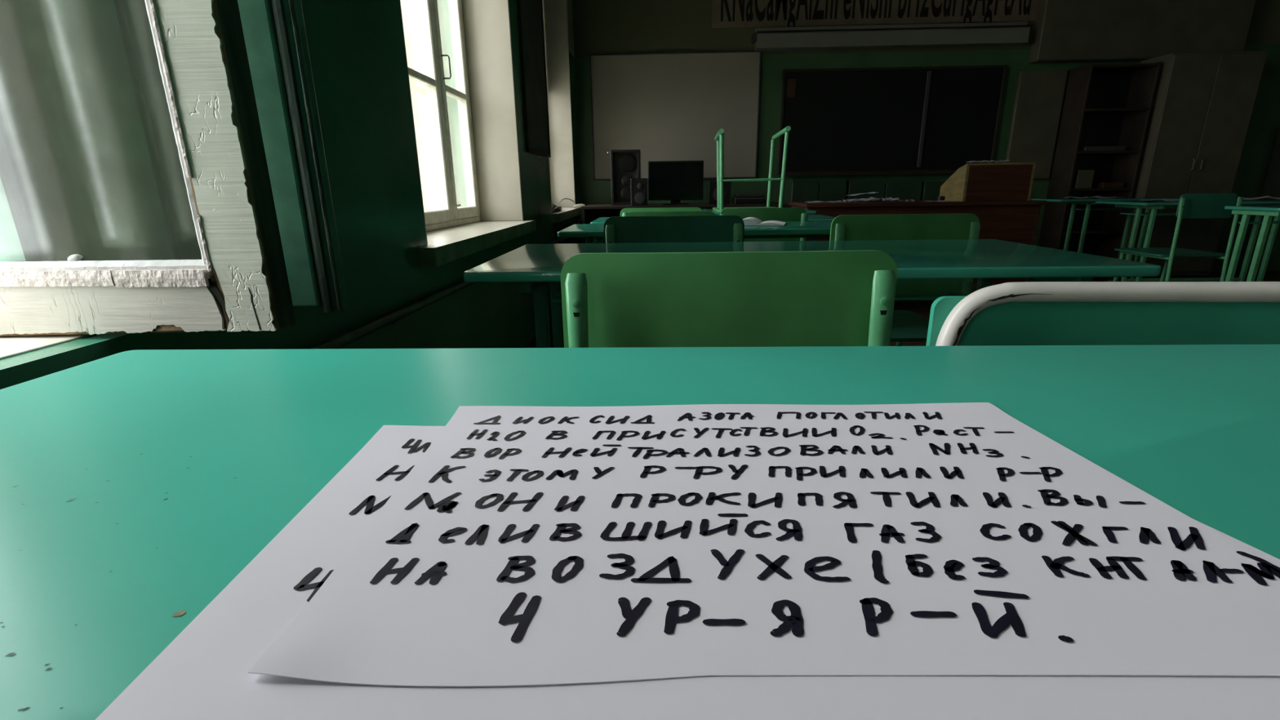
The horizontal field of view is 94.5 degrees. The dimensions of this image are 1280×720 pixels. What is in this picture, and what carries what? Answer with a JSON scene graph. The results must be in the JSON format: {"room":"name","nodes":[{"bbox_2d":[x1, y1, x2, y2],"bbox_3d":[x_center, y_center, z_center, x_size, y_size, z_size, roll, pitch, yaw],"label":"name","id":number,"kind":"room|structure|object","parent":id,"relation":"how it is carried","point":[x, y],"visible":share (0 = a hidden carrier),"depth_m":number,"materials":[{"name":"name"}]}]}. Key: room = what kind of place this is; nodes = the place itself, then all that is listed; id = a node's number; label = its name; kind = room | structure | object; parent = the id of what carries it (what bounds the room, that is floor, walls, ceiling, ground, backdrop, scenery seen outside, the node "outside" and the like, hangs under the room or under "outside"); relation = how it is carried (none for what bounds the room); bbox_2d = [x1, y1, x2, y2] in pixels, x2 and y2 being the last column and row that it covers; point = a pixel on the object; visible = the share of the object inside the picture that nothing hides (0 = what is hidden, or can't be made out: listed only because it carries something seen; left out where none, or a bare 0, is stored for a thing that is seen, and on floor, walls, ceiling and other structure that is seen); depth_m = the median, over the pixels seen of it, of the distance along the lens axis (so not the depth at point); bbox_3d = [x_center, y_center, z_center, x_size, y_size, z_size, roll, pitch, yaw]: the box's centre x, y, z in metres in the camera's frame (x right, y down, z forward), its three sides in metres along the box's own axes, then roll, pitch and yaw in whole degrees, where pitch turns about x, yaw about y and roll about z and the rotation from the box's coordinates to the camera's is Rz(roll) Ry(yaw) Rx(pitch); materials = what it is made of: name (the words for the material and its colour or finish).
{"room":"school classroom","nodes":[
{"label":"school classroom","id":0,"kind":"room"},
{"bbox_2d":[0,0,582,389],"bbox_3d":[-0.977,-1.115,1.215,0.475,3.250,9.500,0,16,2],"label":"wall","id":1,"kind":"structure","parent":0,"point":[357,47],"depth_m":1.60,"materials":[{"name":"paint"}]},
{"bbox_2d":[0,333,95,359],"bbox_3d":[-0.906,0.030,0.635,0.206,0.003,0.743,0,16,2],"label":"window sill","id":2,"kind":"structure","parent":1,"relation":"attached to","point":[10,346],"depth_m":0.81,"materials":[{"name":"paint"}]},
{"bbox_2d":[0,0,180,261],"bbox_3d":[-0.896,-0.965,0.342,0.254,2.046,0.745,0,16,2],"label":"curtain","id":3,"kind":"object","parent":1,"relation":"attached to","point":[71,95],"depth_m":0.90,"materials":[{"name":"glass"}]},
{"bbox_2d":[0,0,348,336],"bbox_3d":[-0.852,-0.959,0.342,0.723,2.059,0.745,0,16,2],"label":"window","id":4,"kind":"structure","parent":1,"relation":"in","point":[237,75],"depth_m":0.81,"materials":[{"name":"paint"}]},
{"bbox_2d":[311,237,568,348],"bbox_3d":[-0.702,-0.091,1.560,0.041,0.149,8.600,0,16,2],"label":"pipe","id":5,"kind":"object","parent":1,"relation":"attached to","point":[351,336],"visible":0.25,"depth_m":1.62,"materials":[{"name":"metal"}]},
{"bbox_2d":[400,0,480,231],"bbox_3d":[-1.025,-1.569,2.402,0.244,2.046,1.470,0,16,2],"label":"window","id":6,"kind":"structure","parent":1,"relation":"in","point":[447,215],"depth_m":2.84,"materials":[{"name":"paint"}]},
{"bbox_2d":[399,0,523,244],"bbox_3d":[-0.830,-1.570,2.396,0.254,2.046,1.470,0,16,2],"label":"trim","id":7,"kind":"structure","parent":1,"relation":"attached to","point":[486,23],"depth_m":3.21,"materials":[{"name":"white paint"}]},
{"bbox_2d":[418,219,536,266],"bbox_3d":[-0.788,-0.560,2.692,0.310,0.060,1.620,0,16,2],"label":"window sill","id":8,"kind":"structure","parent":1,"relation":"attached to","point":[446,245],"depth_m":2.42,"materials":[{"name":"paint"}]},
{"bbox_2d":[516,0,551,157],"bbox_3d":[-0.651,-1.829,3.644,0.017,1.070,0.720,0,16,2],"label":"display board","id":9,"kind":"object","parent":1,"relation":"attached to","point":[530,12],"visible":1,"depth_m":3.61,"materials":[{"name":"brown wood"}]},
{"bbox_2d":[542,0,575,207],"bbox_3d":[-0.758,-2.220,4.601,0.254,2.046,1.270,0,16,2],"label":"trim","id":10,"kind":"structure","parent":1,"relation":"attached to","point":[554,11],"depth_m":5.23,"materials":[{"name":"white paint"}]},
{"bbox_2d":[550,207,582,222],"bbox_3d":[-0.716,-1.210,4.897,0.310,0.060,1.420,0,16,2],"label":"window sill","id":11,"kind":"structure","parent":1,"relation":"attached to","point":[566,213],"depth_m":4.58,"materials":[{"name":"paint"}]},
{"bbox_2d":[551,203,562,213],"bbox_3d":[-0.675,-1.152,4.478,0.118,0.061,0.674,0,16,2],"label":"plastic bag","id":12,"kind":"object","parent":11,"relation":"on","point":[554,208],"visible":0.44,"depth_m":4.47,"materials":[{"name":"grey plastic"}]},
{"bbox_2d":[556,198,582,223],"bbox_3d":[-0.563,-1.267,5.094,0.116,0.249,0.568,3,17,13],"label":"power cable","id":13,"kind":"object","parent":11,"relation":"on","point":[563,198],"visible":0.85,"depth_m":5.11,"materials":[{"name":"plastic"}]},
{"bbox_2d":[572,204,584,208],"bbox_3d":[-0.545,-1.365,5.248,0.110,0.041,0.039,0,16,2],"label":"plug","id":14,"kind":"object","parent":11,"relation":"on","point":[576,206],"visible":0.79,"depth_m":5.23,"materials":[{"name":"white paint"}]},
{"bbox_2d":[525,271,1279,347],"bbox_3d":[2.706,0.487,1.569,7.800,0.120,9.500,0,16,2],"label":"floor","id":15,"kind":"structure","parent":0,"point":[922,308],"depth_m":4.53,"materials":[{"name":"brown paint"}]},
{"bbox_2d":[0,344,1279,719],"bbox_3d":[0.145,0.419,0.372,1.229,0.745,0.525,0,16,2],"label":"school desk","id":16,"kind":"object","parent":15,"relation":"on","point":[136,486],"visible":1,"depth_m":0.35,"materials":[{"name":"teal paint"}]},
{"bbox_2d":[95,425,1279,719],"bbox_3d":[0.054,0.070,0.239,0.421,0.001,0.233,0,16,2],"label":"paper sheet","id":17,"kind":"object","parent":16,"relation":"on","point":[202,673],"visible":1,"depth_m":0.17,"materials":[{"name":"white paper"}]},
{"bbox_2d":[248,402,1279,686],"bbox_3d":[0.059,0.059,0.273,0.357,0.003,0.232,0,16,2],"label":"paper sheet","id":18,"kind":"object","parent":16,"relation":"on","point":[525,545],"visible":1,"depth_m":0.22,"materials":[{"name":"white paper"}]},
{"bbox_2d":[619,207,702,216],"bbox_3d":[0.119,-0.454,3.297,0.424,0.779,0.476,0,16,2],"label":"chair","id":19,"kind":"object","parent":15,"relation":"on","point":[624,211],"visible":0.09,"depth_m":3.02,"materials":[{"name":"green wood"}]},
{"bbox_2d":[626,210,715,216],"bbox_3d":[0.132,-0.260,2.623,0.410,0.788,0.476,0,16,2],"label":"chair","id":20,"kind":"object","parent":15,"relation":"on","point":[701,212],"visible":0.09,"depth_m":2.35,"materials":[{"name":"green wood"}]},
{"bbox_2d":[604,214,744,243],"bbox_3d":[0.108,-0.076,1.971,0.410,0.803,0.476,0,16,2],"label":"chair","id":21,"kind":"object","parent":15,"relation":"on","point":[674,228],"visible":0.29,"depth_m":1.70,"materials":[{"name":"green wood"}]},
{"bbox_2d":[581,201,791,243],"bbox_3d":[0.390,-0.991,5.192,1.720,0.730,0.600,0,16,2],"label":"table","id":22,"kind":"object","parent":15,"relation":"on","point":[591,212],"visible":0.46,"depth_m":4.88,"materials":[{"name":"brown wood"}]},
{"bbox_2d":[607,149,640,204],"bbox_3d":[-0.134,-1.589,5.158,0.280,0.450,0.220,0,16,2],"label":"speaker","id":23,"kind":"object","parent":22,"relation":"on","point":[625,164],"visible":0.81,"depth_m":5.10,"materials":[{"name":"black plastic"}]},
{"bbox_2d":[630,177,647,205],"bbox_3d":[-0.007,-1.400,4.924,0.133,0.215,0.148,0,16,2],"label":"speaker","id":24,"kind":"object","parent":22,"relation":"on","point":[638,185],"visible":1,"depth_m":4.86},
{"bbox_2d":[648,160,703,204],"bbox_3d":[0.302,-1.500,5.008,0.464,0.352,0.150,0,16,2],"label":"monitor","id":25,"kind":"object","parent":22,"relation":"on","point":[675,181],"visible":0.99,"depth_m":4.97,"materials":[{"name":"black plastic"}]},
{"bbox_2d":[706,181,730,204],"bbox_3d":[0.667,-1.419,5.011,0.184,0.185,0.168,0,16,2],"label":"speaker","id":26,"kind":"object","parent":22,"relation":"on","point":[711,185],"visible":0.67,"depth_m":4.94},
{"bbox_2d":[731,193,766,204],"bbox_3d":[0.924,-1.377,5.038,0.260,0.082,0.244,0,16,2],"label":"printer","id":27,"kind":"object","parent":22,"relation":"on","point":[738,198],"visible":1,"depth_m":4.93,"materials":[{"name":"black plastic"}]},
{"bbox_2d":[557,221,831,243],"bbox_3d":[0.339,-0.108,2.150,1.185,0.745,0.395,0,16,2],"label":"school desk","id":28,"kind":"object","parent":15,"relation":"on","point":[593,233],"visible":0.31,"depth_m":1.91,"materials":[{"name":"teal paint"}]},
{"bbox_2d":[742,217,786,226],"bbox_3d":[0.419,-0.484,2.065,0.176,0.022,0.146,4,17,16],"label":"open book","id":29,"kind":"object","parent":28,"relation":"on","point":[749,221],"visible":0.81,"depth_m":2.01,"materials":[{"name":"white paper"}]},
{"bbox_2d":[590,214,835,240],"bbox_3d":[0.344,-0.309,2.855,1.100,0.733,0.430,0,16,2],"label":"school desk","id":30,"kind":"object","parent":15,"relation":"on","point":[811,217],"visible":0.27,"depth_m":2.66,"materials":[{"name":"teal paint"}]},
{"bbox_2d":[560,249,897,347],"bbox_3d":[0.119,0.207,1.004,0.420,0.807,0.476,0,16,2],"label":"chair","id":31,"kind":"object","parent":15,"relation":"on","point":[804,298],"visible":0.27,"depth_m":0.74,"materials":[{"name":"green wood"}]},
{"bbox_2d":[701,208,817,215],"bbox_3d":[0.450,-0.546,3.652,1.100,0.735,0.500,0,16,2],"label":"school desk","id":32,"kind":"object","parent":15,"relation":"on","point":[808,211],"visible":0.12,"depth_m":3.31,"materials":[{"name":"teal paint"}]},
{"bbox_2d":[712,125,791,211],"bbox_3d":[0.627,-1.095,3.420,0.387,0.442,0.406,0,16,2],"label":"chair","id":33,"kind":"object","parent":32,"relation":"on","point":[785,131],"visible":0.86,"depth_m":3.32,"materials":[{"name":"green metal"}]},
{"bbox_2d":[720,207,808,241],"bbox_3d":[0.499,-0.266,2.610,0.410,0.797,0.476,0,16,2],"label":"chair","id":34,"kind":"object","parent":15,"relation":"on","point":[779,214],"visible":0.09,"depth_m":2.34,"materials":[{"name":"green wood"}]},
{"bbox_2d":[462,239,1161,347],"bbox_3d":[0.289,0.135,1.329,1.157,0.745,0.510,0,16,2],"label":"school desk","id":35,"kind":"object","parent":15,"relation":"on","point":[927,269],"visible":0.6,"depth_m":1.17,"materials":[{"name":"teal paint"}]},
{"bbox_2d":[551,278,986,302],"bbox_3d":[0.287,-0.158,1.316,0.932,0.008,0.250,0,16,2],"label":"shelf","id":36,"kind":"object","parent":35,"relation":"attached to","point":[915,289],"depth_m":1.27,"materials":[{"name":"teal paint"}]},
{"bbox_2d":[784,177,847,207],"bbox_3d":[1.656,-1.254,5.671,0.500,0.930,0.295,0,16,2],"label":"base cabinet","id":37,"kind":"object","parent":15,"relation":"on","point":[826,188],"visible":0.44,"depth_m":5.43,"materials":[{"name":"green paint"}]},
{"bbox_2d":[845,179,922,200],"bbox_3d":[2.256,-1.246,5.654,0.660,0.910,0.295,0,16,2],"label":"base cabinet","id":38,"kind":"object","parent":15,"relation":"on","point":[904,189],"visible":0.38,"depth_m":5.41,"materials":[{"name":"green paint"}]},
{"bbox_2d":[829,213,980,346],"bbox_3d":[0.749,-0.066,1.910,0.410,0.802,0.476,0,16,2],"label":"chair","id":39,"kind":"object","parent":15,"relation":"on","point":[907,326],"visible":0.3,"depth_m":1.65,"materials":[{"name":"green wood"}]},
{"bbox_2d":[788,200,1047,285],"bbox_3d":[1.944,-0.782,4.364,1.600,0.755,0.570,0,16,2],"label":"table","id":40,"kind":"object","parent":15,"relation":"on","point":[1015,221],"visible":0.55,"depth_m":4.03,"materials":[{"name":"brown wood"}]},
{"bbox_2d":[804,200,843,202],"bbox_3d":[1.317,-1.128,4.214,0.260,0.011,0.160,0,16,2],"label":"loose paper","id":41,"kind":"object","parent":40,"relation":"on","point":[813,201],"visible":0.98,"depth_m":4.20,"materials":[{"name":"white paper"}]},
{"bbox_2d":[842,196,880,202],"bbox_3d":[1.555,-1.127,4.155,0.220,0.035,0.140,0,16,2],"label":"loose paper","id":42,"kind":"object","parent":40,"relation":"on","point":[872,198],"visible":1,"depth_m":4.12,"materials":[{"name":"white paper"}]},
{"bbox_2d":[846,191,878,195],"bbox_3d":[1.577,-1.184,4.210,0.200,0.024,0.130,0,16,2],"label":"loose paper","id":43,"kind":"object","parent":42,"relation":"on","point":[870,192],"visible":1,"depth_m":4.19,"materials":[{"name":"white paper"}]},
{"bbox_2d":[881,196,900,201],"bbox_3d":[1.766,-1.129,4.158,0.100,0.033,0.100,0,16,2],"label":"loose paper","id":44,"kind":"object","parent":40,"relation":"on","point":[891,198],"visible":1,"depth_m":4.15,"materials":[{"name":"white paper"}]},
{"bbox_2d":[937,195,943,200],"bbox_3d":[2.159,-1.162,4.250,0.040,0.030,0.040,0,16,2],"label":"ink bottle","id":45,"kind":"object","parent":40,"relation":"on","point":[939,197],"visible":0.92,"depth_m":4.24,"materials":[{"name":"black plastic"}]},
{"bbox_2d":[939,162,1035,201],"bbox_3d":[2.404,-1.239,4.121,0.446,0.245,0.354,0,16,2],"label":"lectern","id":46,"kind":"object","parent":40,"relation":"on","point":[1000,181],"visible":0.97,"depth_m":3.96,"materials":[{"name":"brown wood"}]},
{"bbox_2d":[966,159,1008,162],"bbox_3d":[2.329,-1.333,3.965,0.240,0.018,0.100,0,16,2],"label":"loose paper","id":47,"kind":"object","parent":46,"relation":"on","point":[984,161],"visible":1,"depth_m":3.95,"materials":[{"name":"white paper"}]},
{"bbox_2d":[920,181,945,199],"bbox_3d":[2.945,-1.240,5.633,0.680,0.890,0.295,0,16,2],"label":"base cabinet","id":48,"kind":"object","parent":15,"relation":"on","point":[931,190],"visible":0.09,"depth_m":5.40,"materials":[{"name":"green paint"}]},
{"bbox_2d":[1038,62,1161,277],"bbox_3d":[4.168,-1.697,5.446,0.580,1.840,0.300,0,16,2],"label":"bookcase","id":49,"kind":"object","parent":15,"relation":"on","point":[1104,104],"visible":0.74,"depth_m":5.41,"materials":[{"name":"brown wood"}]},
{"bbox_2d":[1071,169,1094,188],"bbox_3d":[4.028,-1.663,5.445,0.140,0.160,0.210,0,16,2],"label":"storage box","id":50,"kind":"object","parent":49,"relation":"on","point":[1082,179],"visible":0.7,"depth_m":5.35,"materials":[{"name":"beige cardboard"}]},
{"bbox_2d":[1077,146,1125,151],"bbox_3d":[4.149,-1.913,5.367,0.350,0.040,0.210,0,16,2],"label":"storage box","id":51,"kind":"object","parent":49,"relation":"on","point":[1086,148],"visible":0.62,"depth_m":5.27,"materials":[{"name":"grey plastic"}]},
{"bbox_2d":[1091,182,1124,188],"bbox_3d":[4.288,-1.611,5.452,0.180,0.050,0.210,0,16,2],"label":"storage box","id":52,"kind":"object","parent":49,"relation":"on","point":[1100,184],"visible":0.82,"depth_m":5.36,"materials":[{"name":"brown cardboard"}]},
{"bbox_2d":[925,281,1279,346],"bbox_3d":[0.577,0.246,0.897,0.467,0.787,0.470,1,16,5],"label":"chair","id":53,"kind":"object","parent":15,"relation":"on","point":[1018,313],"visible":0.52,"depth_m":0.64,"materials":[{"name":"white paint"}]},
{"bbox_2d":[1031,196,1179,281],"bbox_3d":[3.926,-0.996,5.024,1.080,0.730,0.400,0,16,2],"label":"school desk","id":54,"kind":"object","parent":15,"relation":"on","point":[1089,202],"visible":0.54,"depth_m":4.92,"materials":[{"name":"teal paint"}]},
{"bbox_2d":[1066,195,1119,198],"bbox_3d":[3.761,-1.350,4.904,0.340,0.019,0.240,0,16,2],"label":"loose paper","id":55,"kind":"object","parent":54,"relation":"on","point":[1097,197],"visible":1,"depth_m":4.89,"materials":[{"name":"white paper"}]},
{"bbox_2d":[1070,208,1136,209],"bbox_3d":[3.925,-1.281,5.013,0.455,0.008,0.140,0,16,2],"label":"shelf","id":56,"kind":"object","parent":54,"relation":"attached to","point":[1070,208],"depth_m":4.95,"materials":[{"name":"teal paint"}]},
{"bbox_2d":[1112,193,1243,281],"bbox_3d":[3.323,-0.630,3.705,0.410,0.801,0.476,0,16,2],"label":"chair","id":57,"kind":"object","parent":15,"relation":"on","point":[1190,206],"visible":0.77,"depth_m":3.46,"materials":[{"name":"green wood"}]},
{"bbox_2d":[1095,199,1279,281],"bbox_3d":[3.890,-0.753,4.200,1.100,0.730,0.480,0,16,2],"label":"school desk","id":58,"kind":"object","parent":15,"relation":"on","point":[1153,206],"visible":0.54,"depth_m":4.10,"materials":[{"name":"teal paint"}]},
{"bbox_2d":[1132,200,1170,201],"bbox_3d":[3.451,-1.073,3.995,0.180,0.010,0.120,0,16,2],"label":"folder","id":59,"kind":"object","parent":58,"relation":"on","point":[1144,200],"visible":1,"depth_m":3.97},
{"bbox_2d":[1139,198,1179,201],"bbox_3d":[3.775,-1.110,4.098,0.420,0.014,0.260,0,16,2],"label":"loose paper","id":60,"kind":"object","parent":58,"relation":"on","point":[1163,199],"visible":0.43,"depth_m":4.13,"materials":[{"name":"white paper"}]},
{"bbox_2d":[1120,212,1234,215],"bbox_3d":[3.888,-1.038,4.189,0.795,0.008,0.220,0,16,2],"label":"shelf","id":61,"kind":"object","parent":58,"relation":"attached to","point":[1139,213],"depth_m":4.15,"materials":[{"name":"green metal"}]},
{"bbox_2d":[1237,195,1279,199],"bbox_3d":[4.205,-1.118,4.082,0.360,0.027,0.260,0,16,2],"label":"loose paper","id":62,"kind":"object","parent":58,"relation":"on","point":[1264,197],"visible":0.59,"depth_m":4.01,"materials":[{"name":"white paper"}]},
{"bbox_2d":[1123,50,1266,275],"bbox_3d":[4.875,-1.726,5.371,0.760,1.880,0.404,0,16,2],"label":"tall cabinet","id":63,"kind":"object","parent":15,"relation":"on","point":[1203,103],"visible":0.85,"depth_m":5.14,"materials":[{"name":"wood"}]},
{"bbox_2d":[1224,204,1279,281],"bbox_3d":[3.824,-0.470,3.243,1.110,0.730,0.320,0,16,2],"label":"school desk","id":64,"kind":"object","parent":15,"relation":"on","point":[1268,211],"visible":0.7,"depth_m":3.19,"materials":[{"name":"teal paint"}]},
{"bbox_2d":[1238,221,1279,223],"bbox_3d":[3.822,-0.755,3.232,1.015,0.008,0.060,0,16,2],"label":"shelf","id":65,"kind":"object","parent":64,"relation":"attached to","point":[1246,222],"depth_m":3.22,"materials":[{"name":"green metal"}]},
{"bbox_2d":[572,0,1279,271],"bbox_3d":[3.065,-2.445,5.543,7.325,3.250,0.200,0,16,2],"label":"wall","id":66,"kind":"structure","parent":0,"point":[599,26],"depth_m":5.40,"materials":[{"name":"paint"}]},
{"bbox_2d":[589,50,761,180],"bbox_3d":[0.327,-2.278,5.559,1.568,1.109,0.031,0,16,2],"label":"whiteboard","id":67,"kind":"object","parent":66,"relation":"attached to","point":[666,106],"visible":0.94,"depth_m":5.53,"materials":[{"name":"grey plastic"}]},
{"bbox_2d":[711,0,1038,28],"bbox_3d":[2.073,-3.238,5.229,2.860,0.655,0.012,0,16,2],"label":"banner","id":68,"kind":"object","parent":66,"relation":"attached to","point":[725,13],"visible":0.84,"depth_m":5.27,"materials":[{"name":"paper"}]},
{"bbox_2d":[751,22,1031,51],"bbox_3d":[2.216,-2.878,5.259,2.420,0.175,0.149,0,16,2],"label":"light fixture","id":69,"kind":"object","parent":66,"relation":"attached to","point":[994,33],"visible":1,"depth_m":5.21,"materials":[{"name":"grey plastic"}]},
{"bbox_2d":[777,65,1007,176],"bbox_3d":[2.316,-2.202,5.476,2.004,0.932,0.109,0,16,2],"label":"blackboard","id":70,"kind":"object","parent":66,"relation":"attached to","point":[931,120],"visible":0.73,"depth_m":5.49,"materials":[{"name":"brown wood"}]},
{"bbox_2d":[785,171,955,176],"bbox_3d":[2.321,-1.760,5.591,1.900,0.020,0.080,0,16,2],"label":"chalk tray","id":71,"kind":"object","parent":70,"relation":"on","point":[788,173],"depth_m":5.58,"materials":[{"name":"brown wood"}]},
{"bbox_2d":[1004,70,1067,178],"bbox_3d":[3.651,-2.165,5.476,0.410,0.935,0.049,0,16,2],"label":"door","id":72,"kind":"structure","parent":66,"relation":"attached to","point":[1039,94],"depth_m":5.44,"materials":[{"name":"beige wood"}]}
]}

